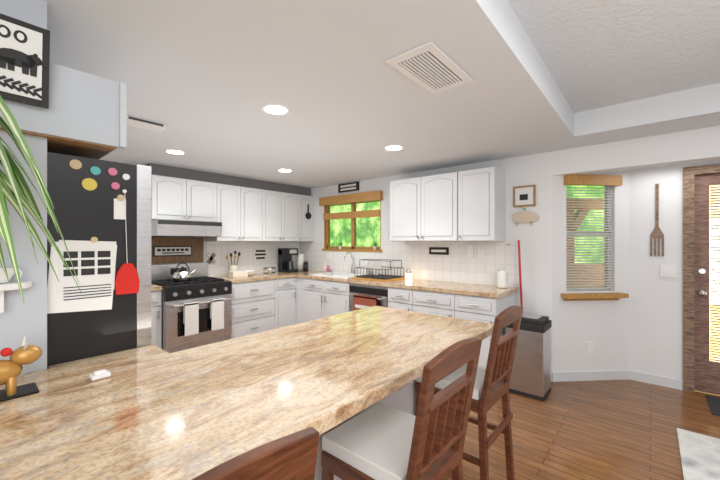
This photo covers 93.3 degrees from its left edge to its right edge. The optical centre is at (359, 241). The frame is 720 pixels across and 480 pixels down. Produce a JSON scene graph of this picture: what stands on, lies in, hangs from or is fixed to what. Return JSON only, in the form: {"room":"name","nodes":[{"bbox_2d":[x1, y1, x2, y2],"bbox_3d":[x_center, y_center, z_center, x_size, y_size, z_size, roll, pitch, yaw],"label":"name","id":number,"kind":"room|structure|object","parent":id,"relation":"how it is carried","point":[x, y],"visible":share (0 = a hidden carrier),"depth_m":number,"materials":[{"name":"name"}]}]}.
{"room":"kitchen","nodes":[
{"label":"kitchen","id":0,"kind":"room"},
{"bbox_2d":[0,0,46,374],"bbox_3d":[-2.307,0.245,0.004,0.030,2.310,3.410,0,0,41],"label":"wall","id":1,"kind":"structure","parent":0,"point":[20,320],"depth_m":1.25,"materials":[{"name":"grey paint"}]},
{"bbox_2d":[0,281,32,312],"bbox_3d":[-1.236,0.194,1.168,0.085,0.102,0.169,0,0,41],"label":"shelf","id":2,"kind":"object","parent":1,"relation":"attached to","point":[12,286],"visible":0.92,"depth_m":1.17,"materials":[{"name":"white wood"}]},
{"bbox_2d":[0,267,21,283],"bbox_3d":[-1.228,0.116,1.172,0.074,0.052,0.093,0,0,41],"label":"teacup","id":3,"kind":"object","parent":2,"relation":"on","point":[10,274],"visible":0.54,"depth_m":1.16,"materials":[{"name":"white ceramic"}]},
{"bbox_2d":[0,62,125,158],"bbox_3d":[-1.650,-0.532,1.483,1.065,0.275,0.792,0,0,41],"label":"cabinet","id":4,"kind":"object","parent":1,"relation":"attached to","point":[83,114],"depth_m":1.34,"materials":[{"name":"grey paint"}]},
{"bbox_2d":[0,13,49,108],"bbox_3d":[-1.270,-0.623,1.065,0.051,0.271,0.440,0,0,41],"label":"frame","id":5,"kind":"object","parent":4,"relation":"attached to","point":[24,59],"visible":1,"depth_m":1.18,"materials":[{"name":"black"}]},
{"bbox_2d":[151,237,298,264],"bbox_3d":[-3.381,0.095,3.308,0.140,2.610,7.020,0,0,40],"label":"wall","id":6,"kind":"structure","parent":0,"point":[194,237],"depth_m":4.67,"materials":[{"name":"white paint"}]},
{"bbox_2d":[151,237,203,263],"bbox_3d":[-2.365,0.105,4.360,0.034,0.330,0.720,0,0,41],"label":"sign","id":7,"kind":"object","parent":6,"relation":"attached to","point":[164,250],"visible":1,"depth_m":4.36,"materials":[{"name":"brown wood"}]},
{"bbox_2d":[145,163,216,221],"bbox_3d":[-2.243,-0.584,4.257,0.354,0.647,0.761,0,0,41],"label":"upper cabinet","id":8,"kind":"object","parent":6,"relation":"attached to","point":[176,193],"depth_m":4.13,"materials":[{"name":"white wood"}]},
{"bbox_2d":[151,219,221,236],"bbox_3d":[-2.187,-0.160,4.209,0.501,0.190,0.750,0,0,41],"label":"range hood","id":9,"kind":"object","parent":8,"relation":"attached to","point":[171,228],"visible":0.85,"depth_m":4.00,"materials":[{"name":"silver metal"}]},
{"bbox_2d":[207,253,215,263],"bbox_3d":[-2.063,0.230,4.714,0.012,0.160,0.133,0,0,41],"label":"wall decor","id":10,"kind":"object","parent":6,"relation":"attached to","point":[211,258],"visible":0.89,"depth_m":4.71,"materials":[{"name":"brown wood"}]},
{"bbox_2d":[205,174,264,240],"bbox_3d":[-1.776,-0.459,4.804,0.354,0.897,0.679,0,0,41],"label":"upper cabinet","id":11,"kind":"object","parent":6,"relation":"attached to","point":[242,209],"depth_m":4.70,"materials":[{"name":"white wood"}]},
{"bbox_2d":[253,248,266,261],"bbox_3d":[-1.556,0.195,5.307,0.014,0.210,0.250,0,0,41],"label":"coffee sign","id":12,"kind":"object","parent":6,"relation":"attached to","point":[259,254],"visible":1,"depth_m":5.29,"materials":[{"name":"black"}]},
{"bbox_2d":[265,181,300,240],"bbox_3d":[-1.334,-0.459,5.321,0.354,0.897,0.681,0,0,41],"label":"upper cabinet","id":13,"kind":"object","parent":6,"relation":"attached to","point":[282,201],"depth_m":5.24,"materials":[{"name":"white wood"}]},
{"bbox_2d":[301,187,313,240],"bbox_3d":[-1.007,-0.459,5.705,0.354,0.897,0.327,0,0,41],"label":"upper cabinet","id":14,"kind":"object","parent":6,"relation":"attached to","point":[307,225],"depth_m":5.61,"materials":[{"name":"white wood"}]},
{"bbox_2d":[305,204,310,218],"bbox_3d":[-0.848,-0.498,5.590,0.020,0.244,0.110,0,0,41],"label":"pan","id":15,"kind":"object","parent":14,"relation":"hanging from","point":[308,215],"visible":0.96,"depth_m":5.58,"materials":[{"name":"grey metal"}]},
{"bbox_2d":[42,0,719,187],"bbox_3d":[-0.119,-1.015,0.977,7.850,0.430,7.730,0,0,41],"label":"ceiling","id":16,"kind":"structure","parent":0,"point":[205,81],"depth_m":2.01,"materials":[{"name":"white paint"}]},
{"bbox_2d":[0,96,80,302],"bbox_3d":[-1.091,-0.382,0.769,0.682,1.052,0.724,0,0,41],"label":"hanging plant","id":17,"kind":"object","parent":16,"relation":"hanging from","point":[13,183],"visible":1,"depth_m":0.90,"materials":[{"name":"green plant"}]},
{"bbox_2d":[126,115,167,131],"bbox_3d":[-1.643,-0.894,2.575,0.151,0.028,0.290,0,0,41],"label":"ceiling vent","id":18,"kind":"object","parent":16,"relation":"in","point":[144,124],"visible":0.82,"depth_m":2.57,"materials":[{"name":"white"}]},
{"bbox_2d":[164,149,185,154],"bbox_3d":[-1.867,-0.907,3.435,0.194,0.006,0.194,0,0,32],"label":"recessed light","id":19,"kind":"object","parent":16,"relation":"in","point":[171,151],"depth_m":3.44,"materials":[{"name":"white"}]},
{"bbox_2d":[261,104,289,114],"bbox_3d":[-0.578,-0.907,2.335,0.194,0.006,0.194,0,0,32],"label":"recessed light","id":20,"kind":"object","parent":16,"relation":"in","point":[275,109],"depth_m":2.32,"materials":[{"name":"white"}]},
{"bbox_2d":[277,169,291,171],"bbox_3d":[-0.956,-0.907,4.324,0.194,0.006,0.194,0,0,32],"label":"recessed light","id":21,"kind":"object","parent":16,"relation":"in","point":[280,170],"depth_m":4.31,"materials":[{"name":"white"}]},
{"bbox_2d":[384,145,403,150],"bbox_3d":[0.329,-0.907,3.283,0.194,0.006,0.194,0,0,32],"label":"recessed light","id":22,"kind":"object","parent":16,"relation":"in","point":[391,147],"depth_m":3.26,"materials":[{"name":"white"}]},
{"bbox_2d":[386,41,472,93],"bbox_3d":[0.381,-0.900,1.800,0.250,0.015,0.480,0,0,41],"label":"ceiling vent","id":23,"kind":"object","parent":16,"relation":"in","point":[432,67],"visible":1,"depth_m":1.76,"materials":[{"name":"white metal"}]},
{"bbox_2d":[299,126,719,379],"bbox_3d":[1.967,0.095,3.527,7.990,2.610,0.220,0,0,40],"label":"wall","id":24,"kind":"structure","parent":0,"point":[640,329],"depth_m":3.42,"materials":[{"name":"white paint"}]},
{"bbox_2d":[338,181,358,192],"bbox_3d":[-0.177,-0.835,5.198,0.420,0.130,0.018,0,0,41],"label":"sign","id":25,"kind":"object","parent":24,"relation":"attached to","point":[348,187],"visible":0.95,"depth_m":5.19,"materials":[{"name":"black"}]},
{"bbox_2d":[319,190,382,249],"bbox_3d":[-0.154,-0.305,5.178,1.240,0.830,0.125,0,0,41],"label":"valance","id":26,"kind":"object","parent":24,"relation":"attached to","point":[355,198],"visible":0.98,"depth_m":5.08,"materials":[{"name":"brown wood"}]},
{"bbox_2d":[322,200,382,251],"bbox_3d":[-0.120,-0.242,5.218,1.220,0.775,0.120,0,0,41],"label":"window","id":27,"kind":"structure","parent":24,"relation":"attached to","point":[357,234],"depth_m":5.21,"materials":[{"name":"brown wood"}]},
{"bbox_2d":[413,247,417,255],"bbox_3d":[0.721,0.125,4.425,0.070,0.110,0.007,0,0,40],"label":"electrical outlet","id":28,"kind":"object","parent":24,"relation":"attached to","point":[415,249],"depth_m":4.42,"materials":[{"name":"white plastic"}]},
{"bbox_2d":[390,172,453,240],"bbox_3d":[0.826,-0.390,4.120,0.905,0.760,0.354,0,0,41],"label":"upper cabinet","id":29,"kind":"object","parent":24,"relation":"attached to","point":[421,208],"depth_m":3.97,"materials":[{"name":"white wood"}]},
{"bbox_2d":[429,247,448,254],"bbox_3d":[0.974,0.110,4.204,0.260,0.090,0.016,0,0,41],"label":"sign","id":30,"kind":"object","parent":24,"relation":"attached to","point":[439,250],"visible":1,"depth_m":4.19,"materials":[{"name":"black"}]},
{"bbox_2d":[467,245,473,257],"bbox_3d":[1.276,0.105,3.935,0.070,0.150,0.032,0,0,40],"label":"electrical outlet","id":31,"kind":"object","parent":24,"relation":"attached to","point":[470,252],"depth_m":3.92,"materials":[{"name":"white plastic"}]},
{"bbox_2d":[454,166,505,240],"bbox_3d":[1.320,-0.390,3.698,0.395,0.760,0.354,0,0,41],"label":"upper cabinet","id":32,"kind":"object","parent":24,"relation":"attached to","point":[467,205],"depth_m":3.57,"materials":[{"name":"white wood"}]},
{"bbox_2d":[478,249,484,259],"bbox_3d":[1.379,0.140,3.863,0.080,0.120,0.007,0,0,40],"label":"electrical outlet","id":33,"kind":"object","parent":24,"relation":"attached to","point":[481,252],"depth_m":3.86,"materials":[{"name":"white plastic"}]},
{"bbox_2d":[513,185,535,206],"bbox_3d":[1.725,-0.480,3.571,0.215,0.220,0.023,0,0,41],"label":"picture frame","id":34,"kind":"object","parent":24,"relation":"attached to","point":[524,196],"visible":0.98,"depth_m":3.56,"materials":[{"name":"white paper"}]},
{"bbox_2d":[512,207,538,225],"bbox_3d":[1.728,-0.270,3.563,0.260,0.200,0.032,0,0,41],"label":"wall decoration","id":35,"kind":"object","parent":24,"relation":"attached to","point":[530,217],"depth_m":3.56,"materials":[{"name":"beige wood"}]},
{"bbox_2d":[566,185,610,290],"bbox_3d":[2.333,-0.085,3.517,0.520,1.170,0.040,0,0,-5],"label":"nook window","id":36,"kind":"structure","parent":24,"relation":"in","point":[588,235],"depth_m":3.52,"materials":[{"name":"white"}]},
{"bbox_2d":[566,187,612,288],"bbox_3d":[2.337,-0.040,3.472,0.500,1.035,0.024,0,0,-5],"label":"window blinds","id":37,"kind":"object","parent":36,"relation":"attached to","point":[586,283],"visible":0.92,"depth_m":3.47,"materials":[{"name":"white"}]},
{"bbox_2d":[586,342,592,353],"bbox_3d":[2.324,1.070,3.441,0.070,0.120,0.007,0,0,-5],"label":"outlet","id":38,"kind":"object","parent":24,"relation":"attached to","point":[589,347],"visible":1,"depth_m":3.44,"materials":[{"name":"white plastic"}]},
{"bbox_2d":[561,174,628,300],"bbox_3d":[2.341,-0.040,3.417,0.640,1.260,0.140,0,0,-5],"label":"window frame","id":39,"kind":"structure","parent":24,"relation":"attached to","point":[591,180],"depth_m":3.38,"materials":[{"name":"brown wood"}]},
{"bbox_2d":[550,370,682,389],"bbox_3d":[3.548,1.355,2.406,4.130,0.090,0.592,0,0,41],"label":"baseboard","id":40,"kind":"structure","parent":24,"relation":"attached to","point":[617,375],"depth_m":3.42,"materials":[{"name":"white wood"}]},
{"bbox_2d":[650,184,663,255],"bbox_3d":[2.909,-0.215,3.329,0.100,0.710,0.012,0,0,41],"label":"decorative fork","id":41,"kind":"object","parent":24,"relation":"attached to","point":[657,232],"depth_m":3.32,"materials":[{"name":"brown wood"}]},
{"bbox_2d":[660,265,676,277],"bbox_3d":[2.970,0.280,3.277,0.120,0.120,0.012,0,0,41],"label":"switch plate","id":42,"kind":"object","parent":24,"relation":"attached to","point":[668,270],"visible":1,"depth_m":3.27,"materials":[{"name":"white plastic"}]},
{"bbox_2d":[683,164,719,392],"bbox_3d":[3.444,0.350,2.943,0.945,2.100,0.150,0,0,41],"label":"door frame","id":43,"kind":"structure","parent":24,"relation":"attached to","point":[689,173],"depth_m":3.17,"materials":[{"name":"brown wood"}]},
{"bbox_2d":[694,173,719,394],"bbox_3d":[3.428,0.385,2.925,0.789,2.011,0.110,0,0,41],"label":"door leaf","id":44,"kind":"structure","parent":24,"relation":"in","point":[706,283],"depth_m":3.13,"materials":[{"name":"brown wood"}]},
{"bbox_2d":[445,379,719,479],"bbox_3d":[0.271,1.440,1.511,8.350,0.080,9.450,0,0,41],"label":"floor","id":45,"kind":"structure","parent":0,"point":[624,429],"depth_m":2.51,"materials":[{"name":"brown wood"}]},
{"bbox_2d":[47,152,150,368],"bbox_3d":[-1.575,0.512,1.575,0.918,1.735,0.910,0,0,41],"label":"fridge","id":46,"kind":"object","parent":45,"relation":"on","point":[102,210],"visible":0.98,"depth_m":1.44,"materials":[{"name":"black metal"}]},
{"bbox_2d":[151,289,161,348],"bbox_3d":[-2.474,0.961,3.770,0.634,0.878,0.290,0,0,41],"label":"base cabinet","id":47,"kind":"object","parent":45,"relation":"on","point":[156,294],"depth_m":3.64,"materials":[{"name":"white wood"}]},
{"bbox_2d":[151,285,161,288],"bbox_3d":[-2.478,0.500,3.764,0.637,0.040,0.305,0,0,41],"label":"countertop","id":48,"kind":"structure","parent":47,"relation":"on","point":[152,286],"depth_m":3.66,"materials":[{"name":"beige stone"}]},
{"bbox_2d":[151,262,231,352],"bbox_3d":[-2.063,0.840,4.119,0.752,1.120,0.760,0,0,41],"label":"range","id":49,"kind":"object","parent":45,"relation":"on","point":[197,310],"visible":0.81,"depth_m":3.92,"materials":[{"name":"silver metal"}]},
{"bbox_2d":[173,262,195,280],"bbox_3d":[-2.101,0.350,4.084,0.200,0.217,0.257,0,0,41],"label":"kettle","id":50,"kind":"object","parent":49,"relation":"on","point":[182,274],"visible":1,"depth_m":4.00,"materials":[{"name":"silver metal"}]},
{"bbox_2d":[231,277,274,338],"bbox_3d":[-1.656,0.961,4.728,0.634,0.878,0.680,0,0,41],"label":"base cabinet","id":51,"kind":"object","parent":45,"relation":"on","point":[262,301],"depth_m":4.52,"materials":[{"name":"white wood"}]},
{"bbox_2d":[215,273,294,280],"bbox_3d":[-1.543,0.500,4.859,0.637,0.040,1.025,0,0,41],"label":"countertop","id":52,"kind":"structure","parent":51,"relation":"on","point":[257,276],"depth_m":4.68,"materials":[{"name":"beige stone"}]},
{"bbox_2d":[226,250,240,271],"bbox_3d":[-1.770,0.299,4.747,0.126,0.361,0.176,0,0,41],"label":"utensil crock","id":53,"kind":"object","parent":52,"relation":"on","point":[231,267],"visible":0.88,"depth_m":4.71,"materials":[{"name":"beige ceramic"}]},
{"bbox_2d":[228,271,247,277],"bbox_3d":[-1.655,0.439,4.622,0.140,0.080,0.220,0,0,41],"label":"bread basket","id":54,"kind":"object","parent":52,"relation":"on","point":[235,274],"visible":1,"depth_m":4.56,"materials":[{"name":"beige wood"}]},
{"bbox_2d":[243,270,255,275],"bbox_3d":[-1.580,0.444,4.848,0.197,0.070,0.200,0,0,41],"label":"bowl","id":55,"kind":"object","parent":52,"relation":"on","point":[251,272],"visible":0.62,"depth_m":4.80,"materials":[{"name":"white ceramic"}]},
{"bbox_2d":[263,267,268,272],"bbox_3d":[-1.453,0.433,5.212,0.060,0.092,0.060,0,0,25],"label":"jar","id":56,"kind":"object","parent":52,"relation":"on","point":[264,268],"depth_m":5.19,"materials":[{"name":"clear glass"}]},
{"bbox_2d":[269,267,274,272],"bbox_3d":[-1.378,0.433,5.300,0.062,0.092,0.132,0,0,40],"label":"jar","id":57,"kind":"object","parent":52,"relation":"on","point":[271,269],"depth_m":5.28,"materials":[{"name":"clear glass"}]},
{"bbox_2d":[191,427,319,479],"bbox_3d":[-0.377,0.865,0.637,0.473,1.072,0.415,0,0,41],"label":"stool","id":58,"kind":"object","parent":45,"relation":"on","point":[292,456],"visible":1,"depth_m":0.56,"materials":[{"name":"brown wood"}]},
{"bbox_2d":[275,277,295,328],"bbox_3d":[-1.313,0.961,5.129,0.634,0.878,0.375,0,0,41],"label":"base cabinet","id":59,"kind":"object","parent":45,"relation":"on","point":[285,291],"depth_m":4.92,"materials":[{"name":"white wood"}]},
{"bbox_2d":[295,277,298,323],"bbox_3d":[-0.929,0.962,5.453,0.797,0.878,0.607,0,0,41],"label":"base cabinet","id":60,"kind":"object","parent":45,"relation":"on","point":[297,278],"depth_m":5.05,"materials":[{"name":"white wood"}]},
{"bbox_2d":[299,273,378,322],"bbox_3d":[-0.287,0.962,4.887,0.915,0.878,0.634,0,0,41],"label":"base cabinet","id":61,"kind":"object","parent":45,"relation":"on","point":[318,298],"depth_m":4.69,"materials":[{"name":"white wood"}]},
{"bbox_2d":[279,269,518,296],"bbox_3d":[0.122,0.500,4.536,3.587,0.041,0.637,0,0,41],"label":"countertop","id":62,"kind":"structure","parent":61,"relation":"on","point":[416,282],"depth_m":3.84,"materials":[{"name":"beige stone"}]},
{"bbox_2d":[278,248,297,272],"bbox_3d":[-1.152,0.289,5.455,0.263,0.379,0.200,0,0,41],"label":"coffee maker","id":63,"kind":"object","parent":62,"relation":"on","point":[285,263],"visible":1,"depth_m":5.41,"materials":[{"name":"black plastic"}]},
{"bbox_2d":[297,251,303,270],"bbox_3d":[-0.988,0.313,5.618,0.150,0.332,0.150,0,0,41],"label":"paper towel","id":64,"kind":"object","parent":62,"relation":"on","point":[300,258],"visible":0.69,"depth_m":5.57,"materials":[{"name":"white paper"}]},
{"bbox_2d":[303,261,307,271],"bbox_3d":[-0.881,0.394,5.513,0.080,0.170,0.078,0,0,41],"label":"grinder","id":65,"kind":"object","parent":62,"relation":"on","point":[305,266],"visible":1,"depth_m":5.48,"materials":[{"name":"black"}]},
{"bbox_2d":[325,263,329,271],"bbox_3d":[-0.500,0.404,5.358,0.048,0.150,0.050,0,0,40],"label":"soap bottle","id":66,"kind":"object","parent":62,"relation":"on","point":[326,268],"depth_m":5.35,"materials":[{"name":"pink plastic"}]},
{"bbox_2d":[351,259,405,281],"bbox_3d":[0.246,0.357,4.445,0.560,0.244,0.460,0,0,41],"label":"dish rack","id":67,"kind":"object","parent":62,"relation":"on","point":[373,268],"visible":1,"depth_m":4.42,"materials":[{"name":"black metal"}]},
{"bbox_2d":[406,270,411,280],"bbox_3d":[0.609,0.405,4.254,0.081,0.148,0.076,0,0,41],"label":"jar","id":68,"kind":"object","parent":62,"relation":"on","point":[408,276],"visible":1,"depth_m":4.22,"materials":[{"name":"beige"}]},
{"bbox_2d":[497,268,507,287],"bbox_3d":[1.499,0.379,3.572,0.110,0.200,0.110,0,0,41],"label":"canister","id":69,"kind":"object","parent":62,"relation":"on","point":[502,278],"visible":1,"depth_m":3.53,"materials":[{"name":"white ceramic"}]},
{"bbox_2d":[314,378,416,479],"bbox_3d":[-0.952,0.962,0.680,0.768,0.875,4.158,0,0,41],"label":"kitchen island","id":70,"kind":"object","parent":45,"relation":"on","point":[404,400],"depth_m":1.78,"materials":[{"name":"stone"}]},
{"bbox_2d":[0,306,493,479],"bbox_3d":[-0.989,0.502,0.733,1.096,0.045,4.230,0,0,41],"label":"island countertop","id":71,"kind":"structure","parent":70,"relation":"on","point":[159,414],"depth_m":1.07,"materials":[{"name":"beige stone"}]},
{"bbox_2d":[0,337,41,401],"bbox_3d":[-1.117,0.396,1.048,0.100,0.166,0.203,0,0,41],"label":"cow figurine","id":72,"kind":"object","parent":71,"relation":"on","point":[25,353],"visible":1,"depth_m":1.06,"materials":[{"name":"gold metal"}]},
{"bbox_2d":[89,369,110,380],"bbox_3d":[-0.919,0.468,1.203,0.040,0.023,0.055,0,0,41],"label":"block","id":73,"kind":"object","parent":71,"relation":"on","point":[99,374],"visible":1,"depth_m":1.19,"materials":[{"name":"white plastic"}]},
{"bbox_2d":[350,285,388,310],"bbox_3d":[0.270,0.976,4.365,0.600,0.848,0.672,0,0,41],"label":"dishwasher","id":74,"kind":"object","parent":45,"relation":"on","point":[361,297],"visible":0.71,"depth_m":4.12,"materials":[{"name":"silver metal"}]},
{"bbox_2d":[387,285,410,310],"bbox_3d":[0.652,0.962,4.085,0.335,0.878,0.634,0,0,41],"label":"base cabinet","id":75,"kind":"object","parent":45,"relation":"on","point":[398,298],"depth_m":3.85,"materials":[{"name":"white wood"}]},
{"bbox_2d":[321,337,481,479],"bbox_3d":[0.146,0.865,1.250,0.473,1.072,0.415,0,0,41],"label":"stool","id":76,"kind":"object","parent":45,"relation":"on","point":[379,441],"visible":1,"depth_m":1.16,"materials":[{"name":"brown wood"}]},
{"bbox_2d":[411,289,450,316],"bbox_3d":[0.966,0.962,3.817,0.490,0.878,0.634,0,0,41],"label":"base cabinet","id":77,"kind":"object","parent":45,"relation":"on","point":[429,301],"depth_m":3.59,"materials":[{"name":"white wood"}]},
{"bbox_2d":[415,305,523,479],"bbox_3d":[0.594,0.865,1.867,0.473,1.072,0.415,0,0,41],"label":"stool","id":78,"kind":"object","parent":45,"relation":"on","point":[491,387],"visible":0.71,"depth_m":1.72,"materials":[{"name":"brown wood"}]},
{"bbox_2d":[451,293,515,377],"bbox_3d":[1.308,0.962,3.525,0.410,0.878,0.634,0,0,41],"label":"base cabinet","id":79,"kind":"object","parent":45,"relation":"on","point":[468,306],"depth_m":3.27,"materials":[{"name":"white wood"}]},
{"bbox_2d":[518,240,522,305],"bbox_3d":[1.671,0.690,3.505,0.071,1.421,0.160,0,0,41],"label":"broom","id":80,"kind":"object","parent":45,"relation":"on","point":[520,278],"visible":0.42,"depth_m":3.50,"materials":[{"name":"red"}]},
{"bbox_2d":[505,313,551,401],"bbox_3d":[1.579,1.046,3.196,0.338,0.708,0.298,0,0,41],"label":"trash can","id":81,"kind":"object","parent":45,"relation":"on","point":[530,375],"visible":0.67,"depth_m":3.07,"materials":[{"name":"silver metal"}]},
{"bbox_2d":[677,428,719,479],"bbox_3d":[2.561,1.394,1.343,1.850,0.012,1.570,0,0,41],"label":"rug","id":82,"kind":"object","parent":45,"relation":"on","point":[700,456],"visible":1,"depth_m":2.21,"materials":[{"name":"white fabric"}]},
{"bbox_2d":[705,395,719,415],"bbox_3d":[3.293,1.395,2.678,0.770,0.010,0.450,0,0,41],"label":"doormat","id":83,"kind":"object","parent":45,"relation":"on","point":[713,403],"visible":1,"depth_m":2.91,"materials":[{"name":"grey fabric"}]}
]}

